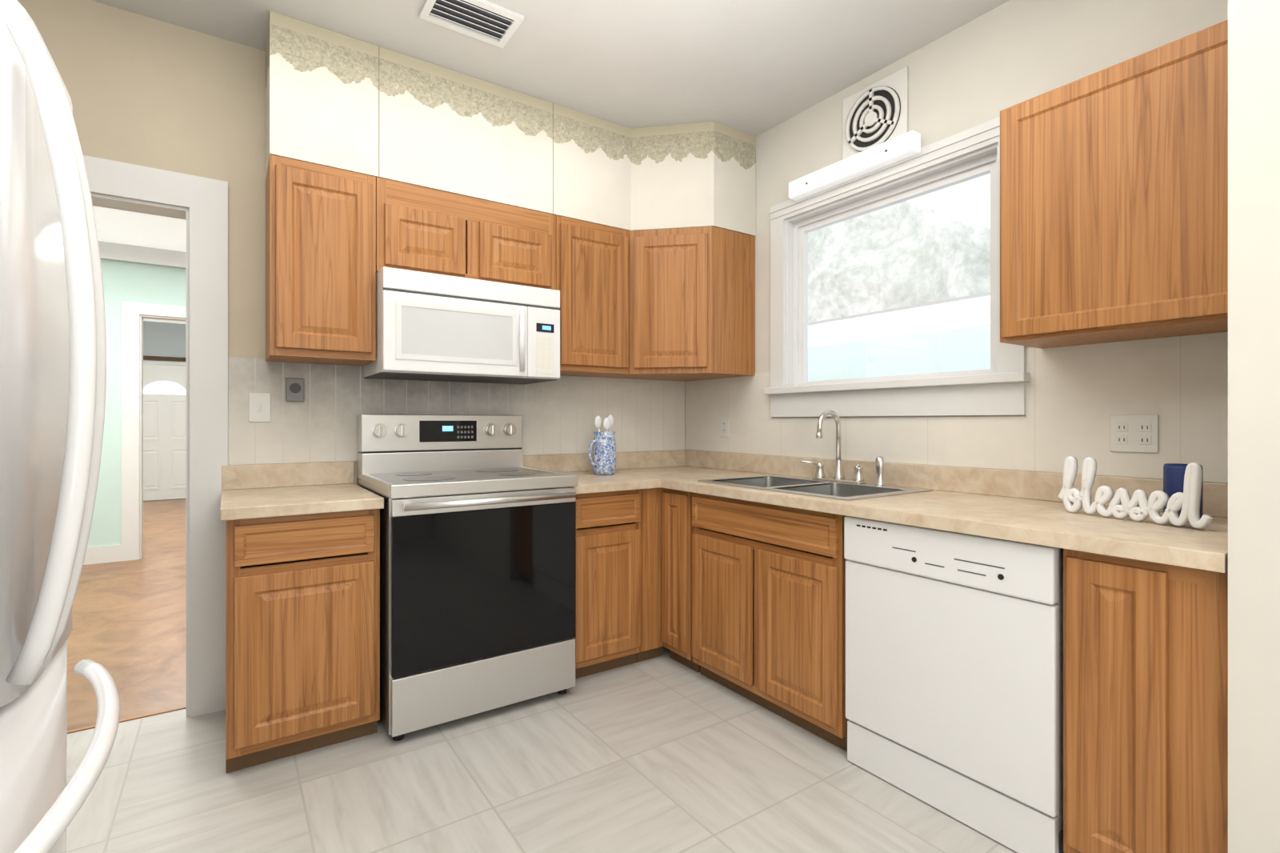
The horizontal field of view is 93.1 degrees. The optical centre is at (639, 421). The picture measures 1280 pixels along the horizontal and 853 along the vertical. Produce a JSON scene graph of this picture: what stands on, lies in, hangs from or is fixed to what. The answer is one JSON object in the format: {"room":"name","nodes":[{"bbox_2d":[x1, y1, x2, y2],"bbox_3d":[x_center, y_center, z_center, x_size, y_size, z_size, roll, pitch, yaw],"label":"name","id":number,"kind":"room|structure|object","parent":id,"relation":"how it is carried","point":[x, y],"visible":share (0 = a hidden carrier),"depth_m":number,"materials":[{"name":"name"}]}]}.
{"room":"kitchen","nodes":[
{"label":"kitchen","id":0,"kind":"room"},
{"bbox_2d":[67,498,185,733],"bbox_3d":[-4.681,1.203,5.791,5.200,0.054,8.615,0,0,-34],"label":"floor","id":1,"kind":"structure","parent":0,"point":[128,632],"depth_m":3.50,"materials":[{"name":"brown wood"}]},
{"bbox_2d":[87,259,185,547],"bbox_3d":[-4.328,-0.160,5.273,5.160,2.680,0.130,0,0,-34],"label":"wall","id":2,"kind":"structure","parent":0,"point":[138,282],"depth_m":5.10,"materials":[{"name":"paint"}]},
{"bbox_2d":[83,240,185,564],"bbox_3d":[-5.658,-0.159,7.221,5.200,2.678,4.948,0,0,-34],"label":"trim","id":3,"kind":"structure","parent":2,"relation":"attached to","point":[134,359],"depth_m":5.17,"materials":[{"name":"white paint"}]},
{"bbox_2d":[92,205,185,323],"bbox_3d":[-4.694,-1.525,5.810,5.200,0.050,8.570,0,0,-34],"label":"ceiling","id":4,"kind":"structure","parent":0,"point":[114,226],"depth_m":4.75,"materials":[{"name":"white paint"}]},
{"bbox_2d":[143,320,185,500],"bbox_3d":[-7.082,-0.160,9.307,5.200,2.680,0.100,0,0,-34],"label":"wall","id":5,"kind":"structure","parent":0,"point":[165,339],"depth_m":9.17,"materials":[{"name":"white paint"}]},
{"bbox_2d":[143,364,185,500],"bbox_3d":[-7.155,0.160,9.130,0.920,2.030,0.098,0,0,-34],"label":"front door","id":6,"kind":"structure","parent":5,"relation":"in","point":[164,431],"depth_m":9.13,"materials":[{"name":"white paint"}]},
{"bbox_2d":[16,0,685,484],"bbox_3d":[-1.324,-0.198,2.844,4.120,2.755,0.130,0,0,-34],"label":"wall","id":7,"kind":"structure","parent":0,"point":[151,93],"depth_m":2.42,"materials":[{"name":"beige paint"}]},
{"bbox_2d":[83,155,227,717],"bbox_3d":[-2.178,0.098,2.259,1.064,2.165,0.168,0,0,-34],"label":"door frame","id":8,"kind":"structure","parent":7,"relation":"attached to","point":[198,205],"depth_m":2.44,"materials":[{"name":"white paint"}]},
{"bbox_2d":[265,154,375,365],"bbox_3d":[-1.343,-0.640,2.550,0.379,0.769,0.326,0,0,-34],"label":"upper cabinet","id":9,"kind":"object","parent":7,"relation":"attached to","point":[320,264],"visible":1,"depth_m":2.41,"materials":[{"name":"brown wood"}]},
{"bbox_2d":[228,356,684,464],"bbox_3d":[-0.707,-0.044,3.181,2.404,0.447,0.004,0,0,-34],"label":"backsplash","id":10,"kind":"structure","parent":7,"relation":"attached to","point":[319,423],"depth_m":2.94,"materials":[{"name":"beige tile"}]},
{"bbox_2d":[248,392,270,421],"bbox_3d":[-1.604,-0.060,2.558,0.078,0.122,0.012,0,0,-34],"label":"light switch","id":11,"kind":"object","parent":10,"relation":"attached to","point":[259,406],"visible":1,"depth_m":2.56,"materials":[{"name":"white plastic"}]},
{"bbox_2d":[285,377,303,401],"bbox_3d":[-1.494,-0.138,2.627,0.069,0.100,0.024,0,0,-34],"label":"electrical outlet","id":12,"kind":"object","parent":10,"relation":"attached to","point":[294,390],"visible":1,"depth_m":2.62,"materials":[{"name":"grey plastic"}]},
{"bbox_2d":[376,176,555,289],"bbox_3d":[-0.841,-0.829,2.892,0.830,0.393,0.326,0,0,-34],"label":"upper cabinet","id":13,"kind":"object","parent":7,"relation":"attached to","point":[422,229],"visible":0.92,"depth_m":2.73,"materials":[{"name":"brown wood"}]},
{"bbox_2d":[364,266,559,383],"bbox_3d":[-0.816,-0.412,2.827,0.794,0.427,0.454,0,0,-34],"label":"over-the-range microwave","id":14,"kind":"object","parent":13,"relation":"attached to","point":[430,326],"visible":1,"depth_m":2.64,"materials":[{"name":"white metal"}]},
{"bbox_2d":[556,215,629,377],"bbox_3d":[-0.317,-0.640,3.251,0.433,0.769,0.326,0,0,-34],"label":"upper cabinet","id":15,"kind":"object","parent":7,"relation":"attached to","point":[592,273],"visible":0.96,"depth_m":3.11,"materials":[{"name":"brown wood"}]},
{"bbox_2d":[601,225,755,381],"bbox_3d":[0.204,-0.640,3.431,0.626,0.769,0.616,0,0,-34],"label":"upper cabinet","id":16,"kind":"object","parent":7,"relation":"attached to","point":[692,303],"visible":0.96,"depth_m":3.21,"materials":[{"name":"brown wood"}]},
{"bbox_2d":[265,10,755,235],"bbox_3d":[-0.476,-1.300,2.964,2.278,0.547,0.622,0,0,-34],"label":"soffit","id":17,"kind":"structure","parent":0,"point":[334,99],"depth_m":2.80,"materials":[{"name":"beige paint"}]},
{"bbox_2d":[67,647,1017,852],"bbox_3d":[0.011,1.205,0.888,4.120,0.050,4.795,0,0,-34],"label":"floor","id":18,"kind":"structure","parent":0,"point":[664,753],"depth_m":1.95,"materials":[{"name":"grey tile"}]},
{"bbox_2d":[0,0,119,852],"bbox_3d":[-1.120,0.292,0.634,0.866,1.775,0.920,0,0,-34],"label":"refrigerator","id":19,"kind":"object","parent":18,"relation":"on","point":[53,361],"visible":1,"depth_m":0.85,"materials":[{"name":"white"}]},
{"bbox_2d":[225,508,379,772],"bbox_3d":[-1.333,0.751,2.374,0.475,0.858,0.624,0,0,-34],"label":"base cabinet","id":20,"kind":"object","parent":18,"relation":"on","point":[302,633],"visible":0.92,"depth_m":2.11,"materials":[{"name":"brown wood"}]},
{"bbox_2d":[220,460,383,520],"bbox_3d":[-1.330,0.250,2.362,0.497,0.140,0.653,0,0,-34],"label":"countertop","id":21,"kind":"structure","parent":20,"relation":"on","point":[254,490],"depth_m":2.43,"materials":[{"name":"stone"}]},
{"bbox_2d":[357,414,578,740],"bbox_3d":[-0.761,0.574,2.658,0.762,1.213,0.742,0,0,-34],"label":"range","id":22,"kind":"object","parent":18,"relation":"on","point":[477,566],"visible":1,"depth_m":2.41,"materials":[{"name":"silver metal"}]},
{"bbox_2d":[573,488,642,678],"bbox_3d":[-0.318,0.751,3.067,0.395,0.858,0.624,0,0,-34],"label":"base cabinet","id":23,"kind":"object","parent":18,"relation":"on","point":[608,580],"visible":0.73,"depth_m":2.81,"materials":[{"name":"brown wood"}]},
{"bbox_2d":[523,452,658,493],"bbox_3d":[-0.291,0.250,3.071,0.467,0.140,0.656,0,0,-34],"label":"countertop","id":24,"kind":"structure","parent":23,"relation":"on","point":[633,470],"depth_m":3.29,"materials":[{"name":"laminate"}]},
{"bbox_2d":[588,415,615,474],"bbox_3d":[-0.204,0.121,3.221,0.170,0.316,0.124,0,0,-34],"label":"pitcher","id":25,"kind":"object","parent":24,"relation":"on","point":[603,444],"visible":1,"depth_m":3.18,"materials":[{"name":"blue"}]},
{"bbox_2d":[636,487,663,662],"bbox_3d":[0.150,0.751,3.401,0.750,0.857,0.608,0,0,-34],"label":"base cabinet","id":26,"kind":"object","parent":18,"relation":"on","point":[653,646],"visible":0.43,"depth_m":2.97,"materials":[{"name":"brown wood"}]},
{"bbox_2d":[632,449,726,452],"bbox_3d":[0.200,0.250,3.406,0.480,0.140,0.656,0,0,-34],"label":"countertop","id":27,"kind":"structure","parent":26,"relation":"on","point":[682,450],"depth_m":3.74,"materials":[{"name":"laminate"}]},
{"bbox_2d":[661,488,699,671],"bbox_3d":[0.200,0.751,2.934,0.100,0.858,0.215,0,0,-34],"label":"base cabinet","id":28,"kind":"object","parent":18,"relation":"on","point":[677,529],"visible":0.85,"depth_m":2.89,"materials":[{"name":"brown wood"}]},
{"bbox_2d":[692,492,848,751],"bbox_3d":[0.729,0.751,2.644,0.647,0.858,0.825,0,0,-34],"label":"base cabinet","id":29,"kind":"object","parent":18,"relation":"on","point":[769,606],"visible":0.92,"depth_m":2.38,"materials":[{"name":"brown wood"}]},
{"bbox_2d":[616,452,1227,572],"bbox_3d":[0.755,0.250,2.568,0.693,0.140,2.666,0,0,-34],"label":"countertop","id":30,"kind":"structure","parent":29,"relation":"on","point":[1022,506],"depth_m":2.01,"materials":[{"name":"stone"}]},
{"bbox_2d":[697,409,932,499],"bbox_3d":[0.728,0.201,2.644,0.545,0.508,0.830,0,0,-34],"label":"sink","id":31,"kind":"object","parent":30,"relation":"in","point":[838,486],"visible":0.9,"depth_m":2.68,"materials":[{"name":"silver metal"}]},
{"bbox_2d":[1057,456,1214,528],"bbox_3d":[1.383,0.191,1.717,0.022,0.172,0.383,0,0,-22],"label":"blessed sign","id":32,"kind":"object","parent":30,"relation":"on","point":[1187,501],"visible":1,"depth_m":1.69,"materials":[{"name":"white"}]},
{"bbox_2d":[1163,463,1203,522],"bbox_3d":[1.538,0.200,1.719,0.084,0.158,0.084,0,0,-34],"label":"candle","id":33,"kind":"object","parent":30,"relation":"on","point":[1174,474],"visible":0.46,"depth_m":1.70,"materials":[{"name":"blue wax"}]},
{"bbox_2d":[844,516,1063,852],"bbox_3d":[1.147,0.753,2.012,0.636,0.853,0.646,0,0,-34],"label":"dishwasher","id":34,"kind":"object","parent":18,"relation":"on","point":[954,674],"visible":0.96,"depth_m":1.77,"materials":[{"name":"white metal"}]},
{"bbox_2d":[1063,548,1227,852],"bbox_3d":[1.436,0.751,1.610,0.647,0.858,0.316,0,0,-34],"label":"base cabinet","id":35,"kind":"object","parent":18,"relation":"on","point":[1145,706],"visible":0.81,"depth_m":1.42,"materials":[{"name":"brown wood"}]},
{"bbox_2d":[91,0,1009,136],"bbox_3d":[0.001,-1.600,0.903,4.120,0.050,4.830,0,0,-34],"label":"ceiling","id":36,"kind":"structure","parent":0,"point":[755,68],"depth_m":2.52,"materials":[{"name":"paint"}]},
{"bbox_2d":[418,0,523,47],"bbox_3d":[-0.652,-1.565,2.346,0.340,0.019,0.220,0,0,-34],"label":"ceiling vent","id":37,"kind":"object","parent":36,"relation":"in","point":[487,22],"visible":1,"depth_m":2.35,"materials":[{"name":"white metal"}]},
{"bbox_2d":[686,0,1227,483],"bbox_3d":[1.105,-0.198,2.807,0.150,2.755,2.670,0,0,-34],"label":"wall","id":38,"kind":"structure","parent":0,"point":[989,66],"depth_m":2.35,"materials":[{"name":"beige paint"}]},
{"bbox_2d":[788,130,920,200],"bbox_3d":[0.959,-1.163,2.791,0.064,0.085,0.677,0,0,-34],"label":"wall lamp","id":39,"kind":"object","parent":38,"relation":"attached to","point":[895,150],"visible":1,"depth_m":2.72,"materials":[{"name":"white plastic"}]},
{"bbox_2d":[842,66,907,159],"bbox_3d":[1.045,-1.360,2.730,0.030,0.330,0.330,0,0,-34],"label":"exhaust fan","id":40,"kind":"object","parent":38,"relation":"attached to","point":[875,114],"visible":0.9,"depth_m":2.71,"materials":[{"name":"white"}]},
{"bbox_2d":[764,116,1030,416],"bbox_3d":[1.093,-0.585,2.753,0.180,1.120,1.275,0,0,-34],"label":"window unit","id":41,"kind":"structure","parent":38,"relation":"in","point":[967,171],"depth_m":2.69,"materials":[{"name":"white plastic"}]},
{"bbox_2d":[685,332,1227,483],"bbox_3d":[1.041,-0.044,2.760,0.004,0.447,2.660,0,0,-34],"label":"backsplash","id":42,"kind":"structure","parent":38,"relation":"attached to","point":[1077,397],"depth_m":2.14,"materials":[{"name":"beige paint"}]},
{"bbox_2d":[720,416,729,436],"bbox_3d":[0.495,0.030,3.547,0.009,0.120,0.075,0,0,-34],"label":"outlet","id":43,"kind":"object","parent":42,"relation":"attached to","point":[724,426],"visible":1,"depth_m":3.54,"materials":[{"name":"white plastic"}]},
{"bbox_2d":[1110,414,1158,452],"bbox_3d":[1.586,0.038,1.949,0.009,0.120,0.125,0,0,-34],"label":"double electrical outlet","id":44,"kind":"object","parent":42,"relation":"attached to","point":[1134,433],"visible":1,"depth_m":1.95,"materials":[{"name":"white plastic"}]},
{"bbox_2d":[1000,20,1227,348],"bbox_3d":[1.481,-0.643,1.826,0.326,0.763,0.620,0,0,-34],"label":"upper cabinet","id":45,"kind":"object","parent":38,"relation":"attached to","point":[1114,203],"visible":0.65,"depth_m":1.72,"materials":[{"name":"brown wood"}]},
{"bbox_2d":[1228,0,1279,852],"bbox_3d":[2.124,-0.198,0.716,0.825,2.755,1.927,0,0,-34],"label":"wall","id":46,"kind":"structure","parent":0,"point":[1254,426],"depth_m":1.25,"materials":[{"name":"white paint"}]},
{"label":"outside","id":47,"kind":"structure","parent":0,"visible":0},
{"bbox_2d":[808,173,990,322],"bbox_3d":[8.870,-2.820,7.305,0.050,10.000,20.000,0,0,-34],"label":"window pane","id":48,"kind":"structure","parent":47,"point":[894,231],"depth_m":12.34,"materials":[{"name":"glass"}]},
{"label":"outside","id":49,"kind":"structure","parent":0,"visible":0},
{"bbox_2d":[808,292,990,381],"bbox_3d":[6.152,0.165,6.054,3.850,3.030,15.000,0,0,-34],"label":"window pane","id":50,"kind":"structure","parent":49,"point":[933,350],"depth_m":7.42,"materials":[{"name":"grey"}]}
]}

